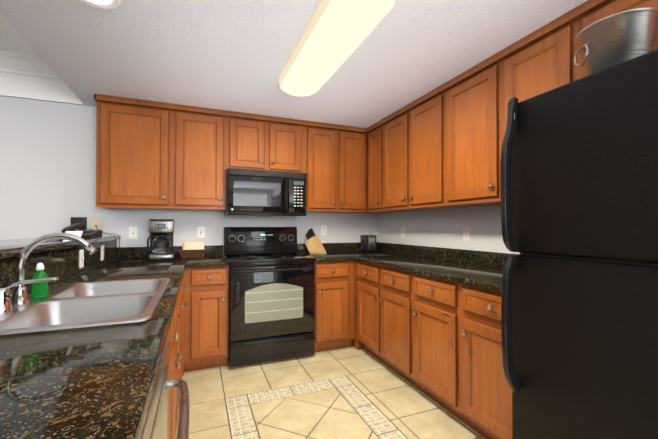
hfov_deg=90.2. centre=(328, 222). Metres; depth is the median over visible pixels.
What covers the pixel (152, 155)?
upper cabinet
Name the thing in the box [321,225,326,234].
outlet
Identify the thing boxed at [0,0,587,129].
ceiling
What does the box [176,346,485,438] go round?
floor
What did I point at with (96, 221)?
outlet
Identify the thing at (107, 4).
recessed light
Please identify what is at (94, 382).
countertop
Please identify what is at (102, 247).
outlet
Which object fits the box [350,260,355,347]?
base cabinet
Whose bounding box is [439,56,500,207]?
upper cabinet
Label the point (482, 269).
countertop
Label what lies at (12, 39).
ceiling
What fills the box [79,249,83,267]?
outlet
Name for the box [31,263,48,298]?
dish soap bottle
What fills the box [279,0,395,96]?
fluorescent ceiling light
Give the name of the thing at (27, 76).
trim
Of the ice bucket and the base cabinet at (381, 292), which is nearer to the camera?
the ice bucket
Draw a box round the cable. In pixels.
[84,226,139,261]
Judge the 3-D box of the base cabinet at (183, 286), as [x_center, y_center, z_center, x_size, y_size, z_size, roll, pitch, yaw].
[-1.316,0.799,2.194,0.610,0.876,0.749,0,-1,-22]
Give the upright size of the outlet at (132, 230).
0.116 m
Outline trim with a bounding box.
[0,50,83,104]
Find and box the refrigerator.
[500,49,657,438]
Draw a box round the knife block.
[305,228,326,253]
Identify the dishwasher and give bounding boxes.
[139,338,189,438]
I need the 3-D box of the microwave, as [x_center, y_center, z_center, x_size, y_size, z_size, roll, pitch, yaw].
[-0.639,-0.276,3.288,0.754,0.428,0.468,0,-1,-22]
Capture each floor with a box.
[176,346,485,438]
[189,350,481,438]
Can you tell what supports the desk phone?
on the countertop at (94, 382)
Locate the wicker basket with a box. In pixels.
[178,242,205,257]
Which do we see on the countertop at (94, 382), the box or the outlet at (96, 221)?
the box
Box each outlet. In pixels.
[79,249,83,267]
[92,217,100,229]
[101,245,103,260]
[129,227,136,238]
[197,227,204,237]
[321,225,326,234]
[401,227,404,236]
[463,227,469,240]
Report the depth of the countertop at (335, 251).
3.64 m
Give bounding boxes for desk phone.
[61,223,101,237]
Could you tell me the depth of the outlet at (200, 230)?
3.27 m
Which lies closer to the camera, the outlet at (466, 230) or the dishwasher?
the dishwasher
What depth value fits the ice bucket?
1.25 m
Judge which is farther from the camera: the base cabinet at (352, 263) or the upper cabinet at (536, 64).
the base cabinet at (352, 263)
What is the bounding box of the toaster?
[360,235,375,251]
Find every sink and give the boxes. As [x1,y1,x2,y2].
[0,233,169,334]
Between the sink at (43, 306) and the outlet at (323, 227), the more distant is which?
the outlet at (323, 227)
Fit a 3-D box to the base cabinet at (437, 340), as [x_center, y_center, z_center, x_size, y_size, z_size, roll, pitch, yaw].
[0.962,0.800,2.267,0.610,0.876,0.460,0,-1,-22]
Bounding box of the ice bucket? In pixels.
[573,7,657,77]
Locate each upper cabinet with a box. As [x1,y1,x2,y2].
[94,94,389,212]
[367,121,378,211]
[379,88,448,211]
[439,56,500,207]
[495,12,570,203]
[571,0,657,81]
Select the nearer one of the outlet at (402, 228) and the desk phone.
the desk phone
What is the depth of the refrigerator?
1.16 m
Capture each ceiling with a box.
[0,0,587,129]
[0,14,38,55]
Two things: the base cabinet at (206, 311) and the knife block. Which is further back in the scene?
the knife block
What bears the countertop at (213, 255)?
on the base cabinet at (206, 311)
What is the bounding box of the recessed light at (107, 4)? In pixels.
[78,0,120,9]
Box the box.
[71,217,86,230]
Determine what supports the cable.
on the countertop at (94, 382)
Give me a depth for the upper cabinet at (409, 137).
2.88 m
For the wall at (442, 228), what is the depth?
2.92 m
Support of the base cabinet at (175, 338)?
on the floor at (296, 414)
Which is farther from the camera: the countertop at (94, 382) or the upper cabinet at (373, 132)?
the upper cabinet at (373, 132)
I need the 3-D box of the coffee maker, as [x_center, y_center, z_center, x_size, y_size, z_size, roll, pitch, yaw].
[-1.531,0.154,2.997,0.218,0.357,0.257,0,-1,-22]
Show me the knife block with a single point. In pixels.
(313, 243)
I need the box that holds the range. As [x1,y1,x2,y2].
[224,227,315,366]
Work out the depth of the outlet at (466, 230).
2.70 m
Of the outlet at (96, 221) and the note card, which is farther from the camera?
the outlet at (96, 221)
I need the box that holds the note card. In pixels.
[65,231,82,236]
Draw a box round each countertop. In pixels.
[0,235,187,438]
[188,245,228,267]
[297,243,351,261]
[352,242,519,291]
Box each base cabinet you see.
[166,328,169,438]
[170,282,181,438]
[182,265,228,375]
[182,275,185,374]
[313,261,349,351]
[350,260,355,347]
[356,261,407,380]
[408,272,455,415]
[456,282,511,438]
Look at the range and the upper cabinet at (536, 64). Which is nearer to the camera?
the upper cabinet at (536, 64)
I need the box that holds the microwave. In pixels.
[224,168,306,216]
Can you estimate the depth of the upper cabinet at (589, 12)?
1.56 m
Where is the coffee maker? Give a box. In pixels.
[147,219,173,259]
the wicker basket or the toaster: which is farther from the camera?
the toaster
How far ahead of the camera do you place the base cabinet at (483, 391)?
1.80 m
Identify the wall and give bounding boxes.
[0,96,377,255]
[378,205,519,253]
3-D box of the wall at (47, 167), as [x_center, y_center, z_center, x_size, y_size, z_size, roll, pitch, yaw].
[-2.403,-0.205,2.895,6.670,2.900,0.120,0,-1,-22]
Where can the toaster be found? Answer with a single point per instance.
(367, 243)

